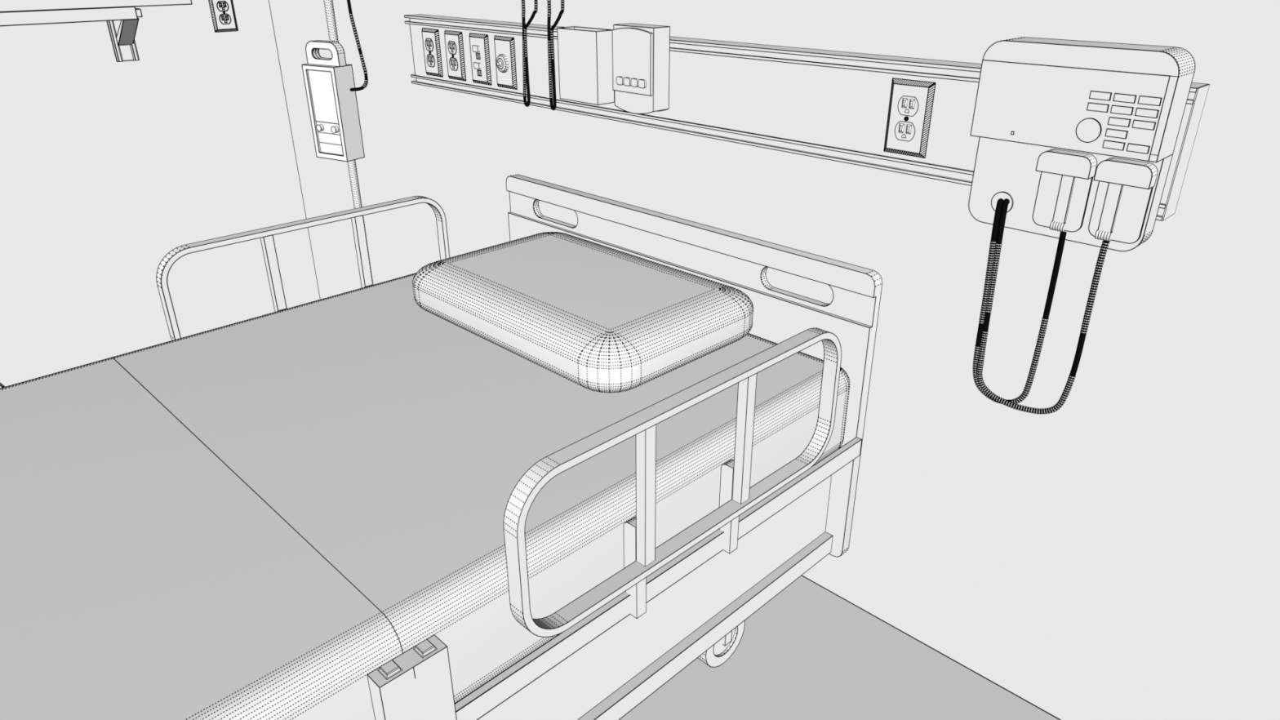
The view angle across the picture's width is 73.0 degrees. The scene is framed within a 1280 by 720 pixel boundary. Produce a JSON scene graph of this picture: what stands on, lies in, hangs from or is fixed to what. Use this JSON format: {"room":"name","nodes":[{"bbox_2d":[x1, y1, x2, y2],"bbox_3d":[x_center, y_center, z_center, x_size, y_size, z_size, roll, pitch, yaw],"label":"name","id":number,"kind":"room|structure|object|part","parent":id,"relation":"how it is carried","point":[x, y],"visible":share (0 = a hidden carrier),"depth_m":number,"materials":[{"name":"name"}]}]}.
{"room":"hospital room","nodes":[
{"label":"hospital room","id":0,"kind":"room"},
{"bbox_2d":[0,0,320,386],"bbox_3d":[-2.920,-0.741,1.386,0.125,2.705,4.604,23,34,40],"label":"wall","id":1,"kind":"structure","parent":0,"point":[108,167],"depth_m":2.80,"materials":[{"name":"paint"}]},
{"bbox_2d":[0,5,142,62],"bbox_3d":[-1.895,-0.828,2.285,0.134,0.162,1.091,23,34,40],"label":"wall shelf","id":2,"kind":"object","parent":1,"relation":"attached to","point":[122,22],"visible":1,"depth_m":2.49,"materials":[{"name":"white plastic"}]},
{"bbox_2d":[0,0,192,11],"bbox_3d":[-1.957,-1.282,2.095,0.009,0.839,1.499,23,34,40],"label":"shelf","id":3,"kind":"object","parent":1,"relation":"attached to","point":[5,5],"visible":1,"depth_m":2.54,"materials":[{"name":"plastic"}]},
{"bbox_2d":[208,0,238,32],"bbox_3d":[-1.361,-1.136,2.826,0.013,0.119,0.078,23,34,40],"label":"wall outlet","id":4,"kind":"object","parent":1,"relation":"attached to","point":[222,11],"visible":1,"depth_m":2.83,"materials":[{"name":"white plastic"}]},
{"bbox_2d":[216,0,228,11],"bbox_3d":[-1.360,-1.153,2.817,0.007,0.033,0.039,23,34,40],"label":"receptacle","id":5,"kind":"object","parent":4,"relation":"attached to","point":[221,6],"depth_m":2.81,"materials":[{"name":"white plastic"}]},
{"bbox_2d":[218,13,231,24],"bbox_3d":[-1.360,-1.118,2.834,0.007,0.033,0.039,23,34,40],"label":"receptacle","id":6,"kind":"object","parent":4,"relation":"attached to","point":[224,19],"depth_m":2.83,"materials":[{"name":"white plastic"}]},
{"bbox_2d":[269,0,1279,719],"bbox_3d":[0.770,-0.596,1.071,5.840,2.704,0.124,23,34,40],"label":"wall","id":7,"kind":"structure","parent":0,"point":[1113,553],"depth_m":1.48,"materials":[{"name":"paint"}]},
{"bbox_2d":[404,13,1209,221],"bbox_3d":[0.058,-0.558,1.744,1.878,0.174,0.052,23,34,40],"label":"wall rail","id":8,"kind":"object","parent":7,"relation":"attached to","point":[833,105],"visible":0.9,"depth_m":1.53,"materials":[{"name":"white metal"}]},
{"bbox_2d":[421,27,443,77],"bbox_3d":[-0.544,-0.801,2.253,0.077,0.118,0.012,23,34,40],"label":"wall outlet","id":9,"kind":"object","parent":8,"relation":"attached to","point":[430,37],"visible":1,"depth_m":2.25,"materials":[{"name":"white plastic"}]},
{"bbox_2d":[425,38,433,51],"bbox_3d":[-0.545,-0.818,2.244,0.038,0.032,0.006,23,34,40],"label":"receptacle","id":10,"kind":"object","parent":9,"relation":"attached to","point":[428,42],"depth_m":2.24,"materials":[{"name":"white plastic"}]},
{"bbox_2d":[426,53,435,67],"bbox_3d":[-0.545,-0.783,2.261,0.038,0.032,0.006,23,34,40],"label":"receptacle","id":11,"kind":"object","parent":9,"relation":"attached to","point":[430,57],"depth_m":2.26,"materials":[{"name":"white plastic"}]},
{"bbox_2d":[444,30,466,81],"bbox_3d":[-0.470,-0.769,2.187,0.076,0.118,0.012,23,34,40],"label":"wall outlet","id":12,"kind":"object","parent":8,"relation":"attached to","point":[454,44],"visible":1,"depth_m":2.18,"materials":[{"name":"white plastic"}]},
{"bbox_2d":[447,40,457,54],"bbox_3d":[-0.472,-0.787,2.177,0.038,0.032,0.006,23,34,40],"label":"receptacle","id":13,"kind":"object","parent":12,"relation":"attached to","point":[451,45],"depth_m":2.18,"materials":[{"name":"white plastic"}]},
{"bbox_2d":[448,57,457,71],"bbox_3d":[-0.471,-0.751,2.194,0.038,0.032,0.006,23,34,40],"label":"receptacle","id":14,"kind":"object","parent":12,"relation":"attached to","point":[453,61],"depth_m":2.19,"materials":[{"name":"white plastic"}]},
{"bbox_2d":[469,32,492,85],"bbox_3d":[-0.395,-0.736,2.117,0.076,0.118,0.015,23,34,40],"label":"data plate","id":15,"kind":"object","parent":8,"relation":"attached to","point":[478,42],"visible":1,"depth_m":2.11,"materials":[{"name":"white plastic"}]},
{"bbox_2d":[471,44,479,52],"bbox_3d":[-0.399,-0.758,2.106,0.023,0.016,0.009,23,34,40],"label":"switch","id":16,"kind":"object","parent":15,"relation":"attached to","point":[475,48],"depth_m":2.10,"materials":[{"name":"white plastic"}]},
{"bbox_2d":[473,62,481,69],"bbox_3d":[-0.399,-0.723,2.123,0.023,0.016,0.009,23,34,40],"label":"switch","id":17,"kind":"object","parent":15,"relation":"attached to","point":[477,65],"depth_m":2.12,"materials":[{"name":"white plastic"}]},
{"bbox_2d":[493,35,517,89],"bbox_3d":[-0.327,-0.704,2.049,0.076,0.118,0.026,23,34,40],"label":"dimmer switch","id":18,"kind":"object","parent":8,"relation":"attached to","point":[504,46],"visible":1,"depth_m":2.04,"materials":[{"name":"white plastic"}]},
{"bbox_3d":[-0.327,-0.703,2.049,0.043,0.043,0.013,23,34,40],"label":"knob","id":19,"kind":"part","parent":18,"relation":"part of","materials":[{"name":"white plastic"}]},
{"bbox_2d":[521,0,537,106],"bbox_3d":[-0.231,-0.906,1.881,0.068,0.691,0.062,23,34,40],"label":"hose","id":20,"kind":"object","parent":8,"relation":"attached to","point":[526,83],"visible":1,"depth_m":1.97,"materials":[{"name":"black rubber"}]},
{"bbox_2d":[546,0,564,110],"bbox_3d":[-0.165,-0.879,1.821,0.061,0.688,0.062,23,34,40],"label":"hose","id":21,"kind":"object","parent":8,"relation":"attached to","point":[551,58],"visible":1,"depth_m":1.91,"materials":[{"name":"black rubber"}]},
{"bbox_2d":[556,26,614,105],"bbox_3d":[-0.114,-0.623,1.826,0.123,0.146,0.049,23,34,40],"label":"wall-mounted box","id":22,"kind":"object","parent":8,"relation":"hanging from","point":[584,53],"visible":0.85,"depth_m":1.80,"materials":[{"name":"white plastic"}]},
{"bbox_2d":[612,22,670,114],"bbox_3d":[-0.001,-0.576,1.718,0.112,0.166,0.056,23,34,40],"label":"control unit","id":23,"kind":"object","parent":8,"relation":"attached to","point":[641,52],"visible":1,"depth_m":1.69,"materials":[{"name":"white plastic"}]},
{"bbox_3d":[-0.015,-0.587,1.697,0.108,0.122,0.008,23,34,40],"label":"panel","id":24,"kind":"part","parent":23,"relation":"part of","materials":[{"name":"white plastic"}]},
{"bbox_2d":[883,77,936,158],"bbox_3d":[0.426,-0.385,1.379,0.076,0.117,0.011,23,34,40],"label":"wall outlet","id":25,"kind":"object","parent":8,"relation":"attached to","point":[911,101],"visible":1,"depth_m":1.37,"materials":[{"name":"white plastic"}]},
{"bbox_2d":[894,120,915,142],"bbox_3d":[0.425,-0.367,1.386,0.036,0.030,0.004,23,34,40],"label":"receptacle","id":26,"kind":"object","parent":25,"relation":"attached to","point":[904,131],"depth_m":1.38,"materials":[{"name":"white plastic"}]},
{"bbox_2d":[897,95,918,116],"bbox_3d":[0.425,-0.402,1.369,0.036,0.030,0.004,23,34,40],"label":"receptacle","id":27,"kind":"object","parent":25,"relation":"attached to","point":[907,105],"depth_m":1.37,"materials":[{"name":"white plastic"}]},
{"bbox_2d":[968,36,1195,251],"bbox_3d":[0.587,-0.297,1.191,0.248,0.262,0.069,23,34,40],"label":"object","id":28,"kind":"object","parent":8,"relation":"attached to","point":[1035,96],"visible":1,"depth_m":1.15,"materials":[{"name":"white plastic"}]},
{"bbox_2d":[972,198,1066,404],"bbox_3d":[0.564,-0.078,1.307,0.106,0.320,0.011,23,34,40],"label":"cord","id":29,"kind":"object","parent":28,"relation":"attached to","point":[1045,318],"visible":1,"depth_m":1.30,"materials":[{"name":"black plastic"}]},
{"bbox_2d":[976,198,1109,414],"bbox_3d":[0.584,-0.069,1.282,0.154,0.318,0.020,23,34,40],"label":"cord","id":30,"kind":"object","parent":28,"relation":"hanging from","point":[1104,245],"visible":1,"depth_m":1.29,"materials":[{"name":"black plastic"}]},
{"bbox_2d":[1032,148,1097,232],"bbox_3d":[0.585,-0.233,1.203,0.072,0.111,0.024,23,34,40],"label":"instrument","id":31,"kind":"object","parent":28,"relation":"hanging from","point":[1066,176],"visible":0.99,"depth_m":1.20,"materials":[{"name":"white plastic"}]},
{"bbox_3d":[0.592,-0.227,1.212,0.069,0.088,0.004,23,34,40],"label":"handle","id":32,"kind":"part","parent":31,"relation":"part of","materials":[{"name":"white plastic"}]},
{"bbox_3d":[0.562,-0.336,1.152,0.239,0.105,0.003,23,34,40],"label":"panel","id":33,"kind":"part","parent":28,"relation":"part of","materials":[{"name":"white plastic"}]},
{"bbox_2d":[1088,157,1158,244],"bbox_3d":[0.640,-0.210,1.154,0.069,0.111,0.024,23,34,40],"label":"instrument","id":34,"kind":"object","parent":28,"relation":"hanging from","point":[1125,187],"visible":1,"depth_m":1.15,"materials":[{"name":"white plastic"}]},
{"bbox_3d":[0.646,-0.204,1.164,0.067,0.088,0.004,23,34,40],"label":"handle","id":35,"kind":"part","parent":34,"relation":"part of","materials":[{"name":"white plastic"}]},
{"bbox_2d":[619,576,1058,719],"bbox_3d":[-0.852,1.371,0.205,5.840,0.105,4.724,23,34,40],"label":"floor","id":36,"kind":"structure","parent":0,"point":[808,653],"depth_m":1.67,"materials":[{"name":"plastic"}]},
{"bbox_2d":[323,0,373,281],"bbox_3d":[-0.839,-0.772,2.420,0.304,1.864,0.304,23,34,40],"label":"stand","id":37,"kind":"object","parent":36,"relation":"on","point":[328,4],"visible":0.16,"depth_m":2.51,"materials":[{"name":"white metal"}]},
{"bbox_2d":[301,40,364,161],"bbox_3d":[-0.853,-0.717,2.393,0.124,0.312,0.073,14,29,26],"label":"pump","id":38,"kind":"object","parent":37,"relation":"attached to","point":[333,108],"visible":1,"depth_m":2.37,"materials":[{"name":"white plastic"}]},
{"bbox_3d":[-0.892,-0.648,2.412,0.020,0.019,0.013,14,29,26],"label":"knob","id":39,"kind":"part","parent":38,"relation":"part of","materials":[{"name":"white plastic"}]},
{"bbox_3d":[-0.852,-0.830,2.340,0.124,0.063,0.026,14,29,26],"label":"carrying handle","id":40,"kind":"part","parent":38,"relation":"part of","materials":[{"name":"white plastic"}]},
{"bbox_3d":[-0.864,-0.645,2.404,0.098,0.031,0.004,14,29,26],"label":"control panel","id":41,"kind":"part","parent":38,"relation":"part of","materials":[{"name":"white plastic"}]},
{"bbox_3d":[-0.864,-0.619,2.416,0.098,0.030,0.004,14,29,26],"label":"cassette door","id":42,"kind":"part","parent":38,"relation":"part of","materials":[{"name":"white plastic"}]},
{"bbox_3d":[-0.842,-0.636,2.386,0.020,0.019,0.013,14,29,26],"label":"knob","id":43,"kind":"part","parent":38,"relation":"part of","materials":[{"name":"white plastic"}]},
{"bbox_2d":[346,0,368,91],"bbox_3d":[-0.783,-1.071,2.206,0.139,0.742,0.025,23,34,40],"label":"cable","id":44,"kind":"object","parent":38,"relation":"attached to","point":[362,62],"visible":1,"depth_m":2.29,"materials":[{"name":"black plastic"}]},
{"bbox_2d":[0,173,882,719],"bbox_3d":[-0.689,0.408,1.161,1.032,0.818,2.084,23,34,40],"label":"hospital bed","id":45,"kind":"object","parent":36,"relation":"on","point":[686,598],"visible":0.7,"depth_m":1.29,"materials":[{"name":"white plastic"}]},
{"bbox_3d":[-0.638,-0.174,1.730,0.024,0.221,0.588,23,34,40],"label":"rail","id":46,"kind":"part","parent":45,"relation":"part of","materials":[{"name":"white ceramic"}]},
{"bbox_2d":[0,272,850,719],"bbox_3d":[-0.688,0.254,1.089,0.928,0.167,2.034,23,34,40],"label":"mattress","id":47,"kind":"object","parent":45,"relation":"on","point":[253,518],"visible":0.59,"depth_m":1.08,"materials":[{"name":"fabric"}]},
{"bbox_2d":[412,231,753,392],"bbox_3d":[-0.113,-0.107,1.546,0.569,0.095,0.379,23,34,40],"label":"pillow","id":48,"kind":"object","parent":47,"relation":"on","point":[597,317],"visible":1,"depth_m":1.43,"materials":[{"name":"fabric"}]},
{"bbox_3d":[-0.006,0.262,1.092,0.024,0.143,0.018,23,34,40],"label":"arm","id":49,"kind":"part","parent":45,"relation":"part of","materials":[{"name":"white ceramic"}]},
{"bbox_3d":[-0.387,0.550,0.895,0.014,0.208,2.042,23,34,40],"label":"panel","id":50,"kind":"part","parent":45,"relation":"part of","materials":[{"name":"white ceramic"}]},
{"bbox_3d":[0.075,0.131,1.087,0.024,0.220,0.587,23,34,40],"label":"rail","id":51,"kind":"part","parent":45,"relation":"part of","materials":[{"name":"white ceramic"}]},
{"bbox_3d":[0.035,0.013,1.774,0.943,0.461,0.008,23,34,40],"label":"panel","id":52,"kind":"part","parent":45,"relation":"part of","materials":[{"name":"white plastic"}]},
{"bbox_3d":[0.042,-0.030,1.762,0.943,0.548,0.016,23,34,40],"label":"headboard","id":53,"kind":"part","parent":45,"relation":"part of","materials":[{"name":"white plastic"}]},
{"bbox_3d":[0.125,0.205,1.211,0.024,0.143,0.018,23,34,40],"label":"arm","id":54,"kind":"part","parent":45,"relation":"part of","materials":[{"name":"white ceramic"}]}
]}

